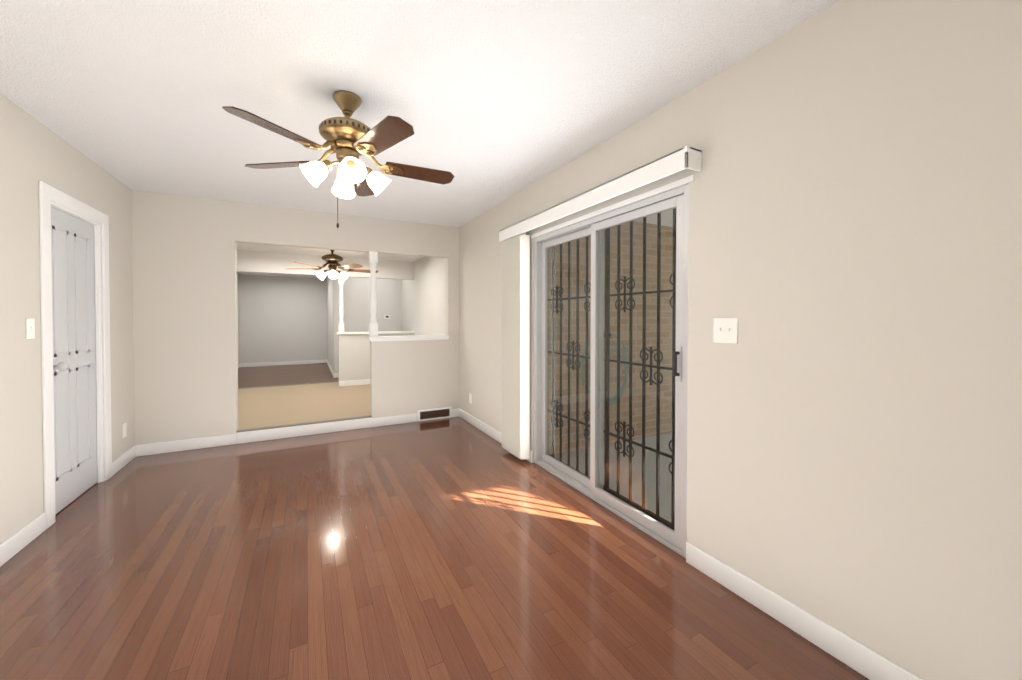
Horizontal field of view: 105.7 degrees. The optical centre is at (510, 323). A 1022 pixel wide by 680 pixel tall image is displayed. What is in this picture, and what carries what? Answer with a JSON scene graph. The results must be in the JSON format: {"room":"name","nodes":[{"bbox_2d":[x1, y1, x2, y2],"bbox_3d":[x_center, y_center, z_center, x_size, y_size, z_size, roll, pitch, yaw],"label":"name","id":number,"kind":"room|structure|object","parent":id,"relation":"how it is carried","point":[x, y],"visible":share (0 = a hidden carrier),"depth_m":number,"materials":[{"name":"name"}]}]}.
{"room":"empty living room","nodes":[
{"label":"empty living room","id":0,"kind":"room"},
{"bbox_2d":[0,93,238,544],"bbox_3d":[-3.786,-0.006,4.043,0.120,2.440,11.540,0,1,-28],"label":"wall","id":1,"kind":"structure","parent":0,"point":[33,151],"depth_m":2.23,"materials":[{"name":"beige paint"}]},
{"bbox_2d":[0,513,45,566],"bbox_3d":[-1.940,1.205,0.708,0.014,0.105,3.650,0,1,-28],"label":"baseboard","id":2,"kind":"structure","parent":1,"relation":"attached to","point":[9,548],"depth_m":2.13,"materials":[{"name":"white wood"}]},
{"bbox_2d":[26,318,34,338],"bbox_3d":[-2.745,0.028,2.218,0.015,0.118,0.072,0,1,-28],"label":"light switch","id":3,"kind":"object","parent":1,"relation":"attached to","point":[30,328],"visible":1,"depth_m":2.21,"materials":[{"name":"white plastic"}]},
{"bbox_2d":[51,207,97,514],"bbox_3d":[-3.017,0.238,2.695,0.114,1.971,0.670,0,1,-28],"label":"hall door","id":4,"kind":"structure","parent":1,"relation":"in","point":[74,346],"depth_m":2.69,"materials":[{"name":"grey wood"}]},
{"bbox_2d":[39,181,111,528],"bbox_3d":[-3.053,0.189,2.674,0.136,2.085,0.880,0,1,-28],"label":"door frame","id":5,"kind":"structure","parent":1,"relation":"attached to","point":[48,194],"depth_m":2.58,"materials":[{"name":"white wood"}]},
{"bbox_2d":[122,423,126,437],"bbox_3d":[-3.341,0.923,3.351,0.008,0.118,0.072,0,1,-28],"label":"electrical outlet","id":6,"kind":"object","parent":1,"relation":"attached to","point":[124,429],"visible":1,"depth_m":3.34,"materials":[{"name":"white plastic"}]},
{"bbox_2d":[112,445,139,475],"bbox_3d":[-3.318,1.171,3.316,0.014,0.105,0.470,0,1,-28],"label":"baseboard","id":7,"kind":"structure","parent":1,"relation":"attached to","point":[133,452],"depth_m":3.34,"materials":[{"name":"white wood"}]},
{"bbox_2d":[238,274,326,366],"bbox_3d":[-5.574,-0.009,9.557,2.110,2.300,0.120,0,1,-28],"label":"wall","id":8,"kind":"structure","parent":0,"point":[282,318],"depth_m":9.47,"materials":[{"name":"beige paint"}]},
{"bbox_2d":[239,360,325,366],"bbox_3d":[-5.560,0.972,9.501,1.830,0.090,0.014,0,1,-28],"label":"baseboard","id":9,"kind":"structure","parent":8,"relation":"attached to","point":[306,361],"depth_m":9.47,"materials":[{"name":"white wood"}]},
{"bbox_2d":[238,363,338,388],"bbox_3d":[-4.186,1.093,8.314,3.150,0.129,3.400,0,1,-28],"label":"floor","id":10,"kind":"structure","parent":0,"point":[270,376],"depth_m":7.80,"materials":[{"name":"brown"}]},
{"bbox_2d":[131,190,458,444],"bbox_3d":[-2.089,-0.010,4.331,3.150,2.440,0.120,0,1,-28],"label":"wall","id":11,"kind":"structure","parent":0,"point":[184,272],"depth_m":3.83,"materials":[{"name":"beige paint"}]},
{"bbox_2d":[140,413,416,455],"bbox_3d":[-2.302,1.154,4.158,2.598,0.117,0.014,0,1,-28],"label":"baseboard","id":12,"kind":"structure","parent":11,"relation":"attached to","point":[311,429],"depth_m":4.05,"materials":[{"name":"white wood"}]},
{"bbox_2d":[236,415,371,432],"bbox_3d":[-2.202,1.087,4.227,1.300,0.014,0.053,0,1,-28],"label":"trim","id":13,"kind":"structure","parent":11,"relation":"attached to","point":[297,424],"depth_m":4.19,"materials":[{"name":"grey wood"}]},
{"bbox_2d":[367,335,448,341],"bbox_3d":[-1.254,0.176,4.775,0.960,0.055,0.190,0,1,-28],"label":"trim","id":14,"kind":"structure","parent":11,"relation":"on","point":[411,337],"depth_m":4.69,"materials":[{"name":"white wood"}]},
{"bbox_2d":[368,251,377,336],"bbox_3d":[-1.625,-0.346,4.572,0.090,0.995,0.090,0,1,-28],"label":"post","id":15,"kind":"object","parent":14,"relation":"on","point":[373,323],"visible":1,"depth_m":4.54,"materials":[{"name":"white wood"}]},
{"bbox_2d":[417,406,451,421],"bbox_3d":[-0.955,1.132,4.864,0.440,0.138,0.021,0,1,-28],"label":"air vent","id":16,"kind":"object","parent":11,"relation":"in","point":[433,413],"visible":1,"depth_m":4.86,"materials":[{"name":"white"}]},
{"bbox_2d":[238,382,370,429],"bbox_3d":[-2.739,1.131,5.576,3.150,0.125,2.894,0,1,-28],"label":"floor","id":17,"kind":"structure","parent":0,"point":[274,406],"depth_m":5.15,"materials":[{"name":"beige carpet"}]},
{"bbox_2d":[237,250,414,380],"bbox_3d":[-3.186,-0.030,6.407,3.150,2.175,0.120,0,1,-28],"label":"wall","id":18,"kind":"structure","parent":0,"point":[353,356],"depth_m":6.56,"materials":[{"name":"beige paint"}]},
{"bbox_2d":[339,379,369,386],"bbox_3d":[-2.337,1.008,6.793,1.240,0.090,0.014,0,1,-28],"label":"baseboard","id":19,"kind":"structure","parent":18,"relation":"attached to","point":[353,382],"depth_m":6.61,"materials":[{"name":"white wood"}]},
{"bbox_2d":[336,331,414,334],"bbox_3d":[-2.368,0.159,6.841,1.300,0.035,0.180,0,1,-28],"label":"trim","id":20,"kind":"structure","parent":18,"relation":"on","point":[380,332],"depth_m":6.81,"materials":[{"name":"white wood"}]},
{"bbox_2d":[338,276,344,331],"bbox_3d":[-2.877,-0.327,6.566,0.090,0.945,0.090,0,1,-28],"label":"post","id":21,"kind":"object","parent":20,"relation":"on","point":[341,313],"visible":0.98,"depth_m":6.54,"materials":[{"name":"white wood"}]},
{"bbox_2d":[237,243,422,277],"bbox_3d":[-3.577,-1.157,7.131,3.390,0.060,6.248,0,1,-28],"label":"ceiling","id":22,"kind":"structure","parent":0,"point":[286,249],"depth_m":6.16,"materials":[{"name":"white paint"}]},
{"bbox_2d":[285,250,378,280],"bbox_3d":[-2.500,-0.858,5.479,1.226,0.496,1.220,0,1,-28],"label":"ceiling fan","id":23,"kind":"object","parent":22,"relation":"hanging from","point":[332,260],"visible":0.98,"depth_m":5.39,"materials":[{"name":"brown wood"}]},
{"bbox_2d":[327,277,333,371],"bbox_3d":[-4.040,0.001,8.784,0.120,2.300,2.680,0,1,-28],"label":"wall","id":24,"kind":"structure","parent":0,"point":[330,338],"depth_m":8.54,"materials":[{"name":"beige paint"}]},
{"bbox_2d":[326,360,334,377],"bbox_3d":[-4.066,0.982,8.707,0.017,0.090,2.814,0,1,-28],"label":"baseboard","id":25,"kind":"structure","parent":24,"relation":"attached to","point":[333,374],"depth_m":8.37,"materials":[{"name":"white wood"}]},
{"bbox_2d":[333,277,400,372],"bbox_3d":[-2.820,0.014,7.845,1.400,2.300,0.120,0,1,-28],"label":"wall","id":26,"kind":"structure","parent":0,"point":[356,304],"depth_m":7.72,"materials":[{"name":"beige paint"}]},
{"bbox_2d":[0,0,840,226],"bbox_3d":[-0.881,-1.230,2.028,3.390,0.060,5.292,0,1,-28],"label":"ceiling","id":27,"kind":"structure","parent":0,"point":[493,103],"depth_m":1.90,"materials":[{"name":"white paint"}]},
{"bbox_2d":[222,90,453,227],"bbox_3d":[-0.830,-0.857,2.087,1.078,0.688,1.134,0,1,-28],"label":"ceiling fan","id":28,"kind":"object","parent":27,"relation":"hanging from","point":[349,140],"visible":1,"depth_m":1.99,"materials":[{"name":"brown wood"}]},
{"bbox_2d":[0,416,868,679],"bbox_3d":[-0.854,1.270,2.008,3.390,0.060,5.173,0,1,-28],"label":"floor","id":29,"kind":"structure","parent":0,"point":[456,548],"depth_m":1.87,"materials":[{"name":"brown wood"}]},
{"bbox_2d":[401,0,1021,679],"bbox_3d":[-0.241,-0.010,4.332,0.120,2.440,8.740,0,1,-28],"label":"wall","id":30,"kind":"structure","parent":0,"point":[855,392],"depth_m":1.40,"materials":[{"name":"beige paint"}]},
{"bbox_2d":[469,393,471,403],"bbox_3d":[-0.490,0.905,4.677,0.008,0.118,0.072,0,1,-28],"label":"electrical outlet","id":31,"kind":"object","parent":30,"relation":"attached to","point":[470,398],"visible":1,"depth_m":4.67,"materials":[{"name":"white plastic"}]},
{"bbox_2d":[456,408,531,462],"bbox_3d":[-0.253,1.159,4.209,0.030,0.105,1.837,0,1,-28],"label":"baseboard","id":32,"kind":"structure","parent":30,"relation":"attached to","point":[482,426],"depth_m":4.34,"materials":[{"name":"white wood"}]},
{"bbox_2d":[499,145,701,241],"bbox_3d":[0.418,-0.825,2.818,0.117,0.109,2.074,0,1,-28],"label":"valance headrail","id":33,"kind":"object","parent":30,"relation":"attached to","point":[686,157],"visible":0.98,"depth_m":2.30,"materials":[{"name":"white"}]},
{"bbox_2d":[501,232,529,459],"bbox_3d":[0.037,0.190,3.541,0.084,1.991,0.390,0,1,-28],"label":"vertical blinds","id":34,"kind":"object","parent":33,"relation":"hanging from","point":[515,281],"visible":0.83,"depth_m":3.44,"materials":[{"name":"white plastic"}]},
{"bbox_2d":[548,208,675,530],"bbox_3d":[0.688,0.255,2.771,0.024,1.990,1.619,0,1,-28],"label":"security bars","id":35,"kind":"object","parent":30,"relation":"attached to","point":[608,295],"depth_m":2.66,"materials":[{"name":"black metal"}]},
{"bbox_2d":[531,175,693,557],"bbox_3d":[0.601,0.231,2.725,0.112,2.000,1.615,0,1,-28],"label":"frame","id":36,"kind":"object","parent":30,"relation":"attached to","point":[621,208],"visible":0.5,"depth_m":2.51,"materials":[{"name":"silver metal"}]},
{"bbox_2d":[542,194,683,547],"bbox_3d":[0.589,0.251,2.719,0.108,1.892,1.469,0,1,-28],"label":"door","id":37,"kind":"structure","parent":30,"relation":"in","point":[593,482],"depth_m":2.65,"materials":[{"name":"clear glass"}]},
{"bbox_2d":[713,318,737,343],"bbox_3d":[1.007,0.033,1.825,0.015,0.118,0.118,0,1,-28],"label":"light switch","id":38,"kind":"object","parent":30,"relation":"attached to","point":[725,330],"visible":1,"depth_m":1.82,"materials":[{"name":"white plastic"}]},
{"bbox_2d":[686,542,922,679],"bbox_3d":[1.293,1.197,1.302,0.014,0.105,1.620,0,1,-28],"label":"baseboard","id":39,"kind":"structure","parent":30,"relation":"attached to","point":[850,652],"depth_m":1.54,"materials":[{"name":"white wood"}]},
{"label":"outside","id":40,"kind":"structure","parent":0,"visible":0},
{"bbox_2d":[554,432,671,521],"bbox_3d":[2.135,1.266,6.114,5.730,0.100,24.000,0,1,-28],"label":"patio slab","id":41,"kind":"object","parent":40,"point":[635,488],"depth_m":3.29,"materials":[{"name":"concrete"}]},
{"bbox_2d":[548,221,672,455],"bbox_3d":[-0.350,0.012,6.843,2.029,2.390,6.360,0,1,-28],"label":"brick wall","id":42,"kind":"structure","parent":41,"relation":"on","point":[667,325],"depth_m":4.05,"materials":[{"name":"brown brick"}]},
{"bbox_2d":[581,333,628,405],"bbox_3d":[0.951,0.451,3.881,0.619,0.740,0.098,0,1,-28],"label":"hose","id":43,"kind":"object","parent":42,"relation":"attached to","point":[626,366],"depth_m":3.92,"materials":[{"name":"grey"}]},
{"bbox_3d":[2.760,0.141,5.355,0.100,2.170,0.100,0,1,-28],"label":"column","id":44,"kind":"structure","parent":0,"visible":0},
{"bbox_2d":[634,209,672,226],"bbox_3d":[1.453,-1.064,4.592,3.129,0.260,18.000,0,1,-28],"label":"roof","id":45,"kind":"structure","parent":44,"relation":"on","point":[668,215],"depth_m":4.04,"materials":[{"name":"white"}]}
]}

